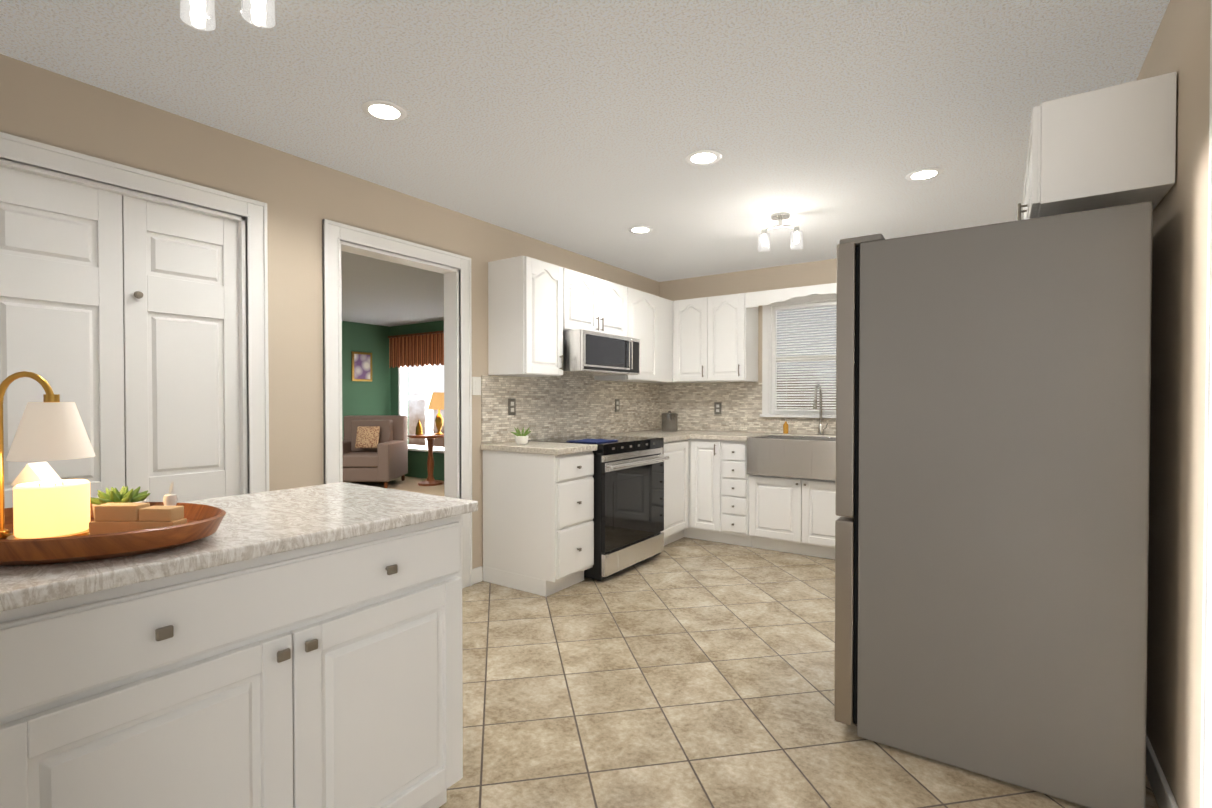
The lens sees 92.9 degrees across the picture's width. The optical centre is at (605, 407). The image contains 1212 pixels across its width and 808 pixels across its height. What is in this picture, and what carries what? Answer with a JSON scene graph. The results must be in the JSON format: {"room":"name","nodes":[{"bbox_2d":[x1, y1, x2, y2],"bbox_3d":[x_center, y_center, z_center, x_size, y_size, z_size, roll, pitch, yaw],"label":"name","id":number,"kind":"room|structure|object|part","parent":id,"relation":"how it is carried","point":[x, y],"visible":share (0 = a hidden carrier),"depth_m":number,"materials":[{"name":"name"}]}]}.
{"room":"kitchen","nodes":[
{"label":"kitchen","id":0,"kind":"room"},
{"bbox_2d":[0,54,658,569],"bbox_3d":[-1.807,-0.027,2.514,0.120,2.400,8.360,1,1,34],"label":"wall","id":1,"kind":"structure","parent":0,"point":[302,198],"depth_m":2.80,"materials":[{"name":"beige paint"}]},
{"bbox_2d":[0,166,239,507],"bbox_3d":[-1.922,0.151,2.301,0.073,2.026,0.867,1,1,34],"label":"bifold door","id":2,"kind":"structure","parent":1,"relation":"in","point":[119,320],"depth_m":2.30,"materials":[{"name":"white wood"}]},
{"bbox_2d":[0,158,459,498],"bbox_3d":[-1.572,0.106,2.872,0.140,2.125,2.216,1,1,34],"label":"trim","id":3,"kind":"structure","parent":1,"relation":"attached to","point":[451,399],"depth_m":3.14,"materials":[{"name":"white wood"}]},
{"bbox_2d":[472,377,480,394],"bbox_3d":[-0.852,-0.143,3.792,0.007,0.120,0.075,1,1,34],"label":"light switch","id":4,"kind":"object","parent":1,"relation":"attached to","point":[476,385],"visible":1,"depth_m":3.79,"materials":[{"name":"white plastic"}]},
{"bbox_2d":[488,256,562,376],"bbox_3d":[-0.532,-0.600,3.929,0.368,0.760,0.388,1,1,34],"label":"upper cabinet","id":5,"kind":"object","parent":1,"relation":"attached to","point":[525,316],"visible":1,"depth_m":3.80,"materials":[{"name":"white wood"}]},
{"bbox_2d":[481,374,659,443],"bbox_3d":[-0.142,-0.025,4.828,0.008,0.503,2.420,1,1,34],"label":"backsplash","id":6,"kind":"structure","parent":1,"relation":"attached to","point":[563,405],"depth_m":4.54,"materials":[{"name":"tile"}]},
{"bbox_2d":[508,399,515,414],"bbox_3d":[-0.661,-0.007,4.057,0.007,0.115,0.070,1,1,34],"label":"electrical outlet","id":7,"kind":"object","parent":6,"relation":"attached to","point":[511,406],"visible":1,"depth_m":4.05,"materials":[{"name":"silver metal"}]},
{"bbox_2d":[615,399,619,411],"bbox_3d":[0.102,-0.021,5.170,0.007,0.115,0.070,1,1,34],"label":"electrical outlet","id":8,"kind":"object","parent":6,"relation":"attached to","point":[617,405],"visible":1,"depth_m":5.17,"materials":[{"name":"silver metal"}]},
{"bbox_2d":[563,268,626,336],"bbox_3d":[-0.186,-0.769,4.431,0.368,0.435,0.826,1,1,34],"label":"upper cabinet","id":9,"kind":"object","parent":1,"relation":"attached to","point":[592,303],"visible":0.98,"depth_m":4.30,"materials":[{"name":"white wood"}]},
{"bbox_2d":[563,329,639,375],"bbox_3d":[-0.126,-0.404,4.394,0.514,0.286,0.770,1,1,34],"label":"microwave","id":10,"kind":"object","parent":9,"relation":"attached to","point":[588,353],"visible":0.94,"depth_m":4.15,"materials":[{"name":"silver metal"}]},
{"bbox_2d":[594,287,677,383],"bbox_3d":[0.370,-0.617,5.244,0.368,0.760,1.134,1,1,34],"label":"upper cabinet","id":11,"kind":"object","parent":1,"relation":"attached to","point":[650,321],"visible":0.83,"depth_m":5.01,"materials":[{"name":"white wood"}]},
{"bbox_2d":[342,321,389,440],"bbox_3d":[-6.019,-0.069,5.778,0.120,2.400,8.980,1,1,34],"label":"wall","id":12,"kind":"structure","parent":0,"point":[378,394],"depth_m":8.99,"materials":[{"name":"green paint"}]},
{"bbox_2d":[351,351,371,381],"bbox_3d":[-3.777,-0.635,8.913,0.022,0.450,0.340,1,1,34],"label":"framed picture","id":13,"kind":"object","parent":12,"relation":"attached to","point":[361,366],"visible":1,"depth_m":8.89,"materials":[{"name":"gold metal"}]},
{"bbox_2d":[390,320,443,480],"bbox_3d":[-1.320,-0.097,7.927,5.200,2.400,0.120,1,1,34],"label":"wall","id":14,"kind":"structure","parent":0,"point":[417,460],"depth_m":9.01,"materials":[{"name":"green paint"}]},
{"bbox_2d":[388,331,443,337],"bbox_3d":[-2.496,-1.121,8.585,2.340,0.030,0.098,1,1,34],"label":"rod","id":15,"kind":"object","parent":14,"relation":"attached to","point":[414,334],"visible":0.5,"depth_m":8.80,"materials":[{"name":"brown wood"}]},
{"bbox_2d":[389,333,443,367],"bbox_3d":[-2.510,-0.866,8.569,2.340,0.480,0.039,1,1,34],"label":"curtain valance","id":16,"kind":"object","parent":15,"relation":"hanging from","point":[418,350],"visible":0.54,"depth_m":8.83,"materials":[{"name":"fabric"}]},
{"bbox_2d":[398,364,443,452],"bbox_3d":[-2.441,-0.172,8.634,2.130,1.770,0.120,1,1,34],"label":"living room window","id":17,"kind":"structure","parent":14,"relation":"in","point":[427,398],"depth_m":8.86,"materials":[{"name":"white"}]},
{"bbox_2d":[0,0,1169,326],"bbox_3d":[-1.345,-1.278,2.569,11.600,0.100,9.000,1,1,34],"label":"ceiling","id":18,"kind":"structure","parent":0,"point":[582,126],"depth_m":2.28,"materials":[{"name":"white paint"}]},
{"bbox_2d":[361,100,406,121],"bbox_3d":[-0.912,-1.221,2.370,0.176,0.008,0.176,1,1,34],"label":"recessed light","id":19,"kind":"object","parent":18,"relation":"in","point":[384,110],"visible":1,"depth_m":2.36,"materials":[{"name":"white plastic"}]},
{"bbox_2d":[628,226,652,233],"bbox_3d":[0.241,-1.242,4.016,0.176,0.008,0.176,1,1,34],"label":"recessed light","id":20,"kind":"object","parent":18,"relation":"in","point":[640,229],"visible":0.98,"depth_m":4.00,"materials":[{"name":"white"}]},
{"bbox_2d":[685,149,721,164],"bbox_3d":[0.478,-1.226,2.824,0.176,0.008,0.176,1,1,34],"label":"recessed light","id":21,"kind":"object","parent":18,"relation":"in","point":[704,157],"visible":0.98,"depth_m":2.82,"materials":[{"name":"white"}]},
{"bbox_2d":[758,212,802,251],"bbox_3d":[1.124,-1.134,3.715,0.276,0.217,0.156,1,1,34],"label":"light","id":22,"kind":"object","parent":18,"relation":"attached to","point":[780,216],"depth_m":3.70,"materials":[{"name":"white glass"}]},
{"bbox_2d":[905,167,942,180],"bbox_3d":[1.676,-1.229,3.033,0.176,0.008,0.176,1,1,34],"label":"recessed light","id":23,"kind":"object","parent":18,"relation":"in","point":[922,174],"visible":0.98,"depth_m":3.02,"materials":[{"name":"white"}]},
{"bbox_3d":[-1.069,-1.198,1.626,0.327,0.034,0.229,1,1,34],"label":"light","id":24,"kind":"object","parent":18,"relation":"attached to","visible":0},
{"bbox_2d":[180,0,215,30],"bbox_3d":[-1.158,-1.139,1.634,0.083,0.085,0.083,0,1,-11],"label":"light","id":25,"kind":"object","parent":24,"relation":"attached to","point":[198,7],"depth_m":1.63,"materials":[{"name":"white glass"}]},
{"bbox_2d":[241,0,275,27],"bbox_3d":[-0.979,-1.139,1.620,0.083,0.085,0.083,0,1,-11],"label":"light","id":26,"kind":"object","parent":24,"relation":"attached to","point":[259,5],"depth_m":1.62,"materials":[{"name":"white glass"}]},
{"bbox_2d":[659,259,836,434],"bbox_3d":[1.917,-0.059,4.956,3.500,2.400,0.120,1,1,34],"label":"wall","id":27,"kind":"structure","parent":0,"point":[796,275],"depth_m":5.24,"materials":[{"name":"beige paint"}]},
{"bbox_2d":[673,293,757,382],"bbox_3d":[0.991,-0.618,5.285,0.708,0.760,0.368,1,1,34],"label":"upper cabinet","id":28,"kind":"object","parent":27,"relation":"attached to","point":[715,339],"visible":1,"depth_m":5.13,"materials":[{"name":"white wood"}]},
{"bbox_2d":[746,283,836,307],"bbox_3d":[1.756,-0.926,4.763,1.136,0.130,0.277,1,1,34],"label":"valance","id":29,"kind":"object","parent":28,"relation":"attached to","point":[762,298],"visible":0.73,"depth_m":4.79,"materials":[{"name":"white wood"}]},
{"bbox_2d":[660,382,835,434],"bbox_3d":[1.884,-0.002,4.902,3.250,0.456,0.008,1,1,34],"label":"backsplash","id":30,"kind":"structure","parent":27,"relation":"attached to","point":[691,405],"depth_m":5.41,"materials":[{"name":"tile"}]},
{"bbox_2d":[714,402,720,413],"bbox_3d":[1.060,0.005,5.457,0.070,0.115,0.007,1,1,34],"label":"electrical outlet","id":31,"kind":"object","parent":30,"relation":"attached to","point":[717,407],"visible":1,"depth_m":5.46,"materials":[{"name":"silver metal"}]},
{"bbox_2d":[760,294,836,417],"bbox_3d":[1.878,-0.446,4.947,1.080,1.065,0.170,1,1,34],"label":"kitchen window","id":32,"kind":"structure","parent":27,"relation":"in","point":[771,359],"depth_m":5.07,"materials":[{"name":"white"}]},
{"bbox_2d":[346,476,1158,807],"bbox_3d":[-1.345,1.222,2.602,11.600,0.100,9.000,1,1,34],"label":"floor","id":33,"kind":"structure","parent":0,"point":[684,672],"depth_m":2.31,"materials":[{"name":"tile"}]},
{"bbox_2d":[0,604,43,807],"bbox_3d":[-1.368,0.754,0.827,0.642,0.884,0.657,1,1,34],"label":"base cabinet","id":34,"kind":"object","parent":33,"relation":"on","point":[21,644],"depth_m":0.91,"materials":[{"name":"white wood"}]},
{"bbox_2d":[0,482,477,611],"bbox_3d":[-1.109,0.291,1.198,0.693,0.030,1.612,1,1,34],"label":"countertop","id":35,"kind":"structure","parent":34,"relation":"on","point":[255,525],"depth_m":1.29,"materials":[{"name":"stone"}]},
{"bbox_2d":[0,502,225,565],"bbox_3d":[-1.086,0.249,1.163,0.534,0.053,0.455,1,1,34],"label":"tray","id":36,"kind":"object","parent":35,"relation":"on","point":[203,521],"visible":0.58,"depth_m":1.04,"materials":[{"name":"brown wood"}]},
{"bbox_2d":[10,462,61,485],"bbox_3d":[-1.221,0.189,1.236,0.076,0.142,0.040,0,1,1],"label":"house ornament","id":37,"kind":"object","parent":36,"relation":"on","point":[37,472],"visible":0.15,"depth_m":1.22,"materials":[{"name":"white ceramic"}]},
{"bbox_2d":[0,371,94,539],"bbox_3d":[-1.132,0.095,1.169,0.171,0.337,0.141,1,1,34],"label":"candle lamp","id":38,"kind":"object","parent":36,"relation":"on","point":[51,426],"visible":0.92,"depth_m":1.13,"materials":[{"name":"yellow wax"}]},
{"bbox_3d":[-1.116,0.045,1.160,0.130,0.112,0.130,1,1,34],"label":"lamp shade","id":39,"kind":"part","parent":38,"relation":"part of","materials":[{"name":"white fabric"}]},
{"bbox_2d":[13,479,89,538],"bbox_3d":[-1.116,0.202,1.163,0.112,0.100,0.112,1,1,34],"label":"candle","id":40,"kind":"object","parent":38,"relation":"on","point":[52,508],"depth_m":1.12,"materials":[{"name":"beige wax"}]},
{"bbox_2d":[90,486,150,520],"bbox_3d":[-1.075,0.217,1.274,0.110,0.085,0.112,1,1,34],"label":"succulent","id":41,"kind":"object","parent":36,"relation":"on","point":[123,495],"visible":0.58,"depth_m":1.26,"materials":[{"name":"green plant"}]},
{"bbox_2d":[89,503,186,534],"bbox_3d":[-0.946,0.228,1.166,0.170,0.066,0.040,0,1,1],"label":"blocks","id":42,"kind":"object","parent":36,"relation":"on","point":[116,517],"visible":0.81,"depth_m":1.15,"materials":[{"name":"brown wood"}]},
{"bbox_2d":[163,482,177,505],"bbox_3d":[-0.950,0.211,1.256,0.044,0.098,0.044,1,1,34],"label":"bunny figurine","id":43,"kind":"object","parent":42,"relation":"on","point":[170,499],"visible":0.4,"depth_m":1.25,"materials":[{"name":"white ceramic"}]},
{"bbox_2d":[40,514,462,807],"bbox_3d":[-0.962,0.746,1.419,0.642,0.884,1.047,1,1,34],"label":"base cabinet","id":44,"kind":"object","parent":33,"relation":"on","point":[327,675],"depth_m":1.22,"materials":[{"name":"white wood"}]},
{"bbox_2d":[342,415,407,487],"bbox_3d":[-3.395,0.609,8.202,0.880,0.980,0.880,0,1,-3],"label":"armchair","id":45,"kind":"object","parent":33,"relation":"on","point":[385,461],"visible":0.79,"depth_m":8.20,"materials":[{"name":"brown fabric"}]},
{"bbox_2d":[355,426,379,447],"bbox_3d":[-3.395,0.419,8.200,0.318,0.303,0.148,0,1,-3],"label":"throw pillow","id":46,"kind":"object","parent":45,"relation":"on","point":[367,436],"visible":0.98,"depth_m":8.16,"materials":[{"name":"beige fabric"}]},
{"bbox_2d":[408,433,443,485],"bbox_3d":[-2.514,0.741,8.248,0.620,0.715,0.620,1,1,34],"label":"side table","id":47,"kind":"object","parent":33,"relation":"on","point":[430,438],"visible":0.9,"depth_m":8.20,"materials":[{"name":"brown wood"}]},
{"bbox_2d":[415,420,422,434],"bbox_3d":[-2.670,0.275,8.227,0.110,0.215,0.110,1,1,34],"label":"decor","id":48,"kind":"object","parent":47,"relation":"on","point":[419,429],"visible":1,"depth_m":8.19,"materials":[{"name":"gold metal"}]},
{"bbox_2d":[428,392,443,434],"bbox_3d":[-2.379,0.083,8.207,0.320,0.600,0.320,1,1,34],"label":"table lamp","id":49,"kind":"object","parent":47,"relation":"on","point":[439,421],"depth_m":8.12,"materials":[{"name":"beige fabric"}]},
{"bbox_3d":[-2.379,-0.098,8.204,0.320,0.240,0.320,1,1,34],"label":"table lamp shade","id":50,"kind":"part","parent":49,"relation":"part of","materials":[{"name":"fabric"}]},
{"bbox_2d":[483,450,593,596],"bbox_3d":[-0.436,0.719,3.812,0.668,0.875,0.394,1,1,34],"label":"base cabinet","id":51,"kind":"object","parent":33,"relation":"on","point":[538,524],"visible":0.96,"depth_m":3.64,"materials":[{"name":"white wood"}]},
{"bbox_2d":[481,441,596,454],"bbox_3d":[-0.444,0.261,3.799,0.661,0.038,0.414,1,1,34],"label":"countertop","id":52,"kind":"structure","parent":51,"relation":"on","point":[547,448],"depth_m":3.66,"materials":[{"name":"stone"}]},
{"bbox_2d":[511,427,530,444],"bbox_3d":[-0.549,0.183,3.782,0.152,0.114,0.145,1,1,34],"label":"pot","id":53,"kind":"object","parent":52,"relation":"on","point":[521,438],"visible":1,"depth_m":3.75,"materials":[{"name":"white ceramic"}]},
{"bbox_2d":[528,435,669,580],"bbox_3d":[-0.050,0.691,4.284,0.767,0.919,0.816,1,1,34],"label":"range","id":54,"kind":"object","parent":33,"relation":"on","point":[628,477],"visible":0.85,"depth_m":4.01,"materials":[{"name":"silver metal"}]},
{"bbox_2d":[566,439,617,442],"bbox_3d":[-0.094,0.227,4.016,0.250,0.015,0.270,1,1,34],"label":"towel","id":55,"kind":"object","parent":54,"relation":"on","point":[593,440],"visible":0.98,"depth_m":3.95,"materials":[{"name":"blue fabric"}]},
{"bbox_2d":[661,439,751,546],"bbox_3d":[0.684,0.703,5.005,1.165,0.875,1.198,1,1,34],"label":"base cabinet","id":56,"kind":"object","parent":33,"relation":"on","point":[706,489],"visible":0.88,"depth_m":4.79,"materials":[{"name":"white wood"}]},
{"bbox_2d":[596,431,690,441],"bbox_3d":[0.437,0.244,5.078,0.666,0.038,1.050,1,1,34],"label":"countertop","id":57,"kind":"structure","parent":56,"relation":"on","point":[667,437],"depth_m":4.90,"materials":[{"name":"stone"}]},
{"bbox_2d":[639,429,835,440],"bbox_3d":[1.694,0.250,4.632,3.246,0.038,0.655,1,1,34],"label":"countertop","id":58,"kind":"structure","parent":56,"relation":"on","point":[702,434],"depth_m":4.90,"materials":[{"name":"stone"}]},
{"bbox_2d":[661,411,677,431],"bbox_3d":[0.594,0.123,5.381,0.154,0.192,0.154,1,1,34],"label":"canister","id":59,"kind":"object","parent":58,"relation":"on","point":[669,421],"visible":1,"depth_m":5.32,"materials":[{"name":"silver metal"}]},
{"bbox_2d":[783,418,787,433],"bbox_3d":[1.569,0.157,5.026,0.044,0.133,0.047,1,1,34],"label":"soap bottle","id":60,"kind":"object","parent":58,"relation":"on","point":[785,427],"visible":1,"depth_m":5.01,"materials":[{"name":"orange"}]},
{"bbox_2d":[747,435,835,480],"bbox_3d":[1.621,0.386,4.583,0.840,0.289,0.531,1,1,34],"label":"farmhouse sink","id":61,"kind":"object","parent":58,"relation":"in","point":[810,457],"visible":0.56,"depth_m":4.41,"materials":[{"name":"silver metal"}]},
{"bbox_2d":[813,384,827,434],"bbox_3d":[1.778,0.015,4.780,0.087,0.425,0.225,1,1,34],"label":"faucet","id":62,"kind":"object","parent":58,"relation":"on","point":[820,427],"visible":1,"depth_m":4.84,"materials":[{"name":"silver metal"}]},
{"bbox_2d":[749,474,840,558],"bbox_3d":[1.668,0.839,4.658,0.848,0.612,0.660,1,1,34],"label":"base cabinet","id":63,"kind":"object","parent":33,"relation":"on","point":[794,515],"visible":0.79,"depth_m":4.46,"materials":[{"name":"white wood"}]},
{"bbox_2d":[834,201,1152,807],"bbox_3d":[1.425,0.286,2.212,0.833,1.782,0.910,1,1,34],"label":"fridge","id":64,"kind":"object","parent":33,"relation":"on","point":[993,384],"visible":1,"depth_m":1.79,"materials":[{"name":"grey paint"}]},
{"bbox_2d":[1136,0,1210,807],"bbox_3d":[2.248,-0.026,2.450,0.120,2.400,3.640,1,1,34],"label":"wall","id":65,"kind":"structure","parent":0,"point":[1180,45],"depth_m":1.59,"materials":[{"name":"beige paint"}]},
{"bbox_2d":[1017,72,1176,219],"bbox_3d":[1.710,-0.801,2.084,0.357,0.316,0.855,1,1,34],"label":"upper cabinet","id":66,"kind":"object","parent":65,"relation":"attached to","point":[1112,146],"visible":0.67,"depth_m":1.73,"materials":[{"name":"white wood"}]},
{"bbox_2d":[1146,734,1178,807],"bbox_3d":[1.772,1.132,1.889,0.014,0.100,1.248,1,1,34],"label":"baseboard","id":67,"kind":"structure","parent":65,"relation":"attached to","point":[1161,790],"depth_m":1.72,"materials":[{"name":"white"}]},
{"bbox_2d":[1200,0,1211,807],"bbox_3d":[1.292,0.001,1.172,0.010,2.380,0.450,1,1,34],"label":"door frame","id":68,"kind":"structure","parent":65,"relation":"attached to","point":[1206,755],"depth_m":1.34,"materials":[{"name":"white"}]},
{"label":"outside","id":69,"kind":"structure","parent":0,"visible":0},
{"bbox_2d":[408,364,443,446],"bbox_3d":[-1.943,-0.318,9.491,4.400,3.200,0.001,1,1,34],"label":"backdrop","id":70,"kind":"structure","parent":69,"point":[416,382],"depth_m":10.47,"materials":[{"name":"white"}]},
{"bbox_2d":[777,306,835,409],"bbox_3d":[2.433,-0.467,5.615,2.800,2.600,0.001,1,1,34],"label":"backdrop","id":71,"kind":"structure","parent":69,"point":[806,354],"depth_m":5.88,"materials":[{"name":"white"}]}
]}

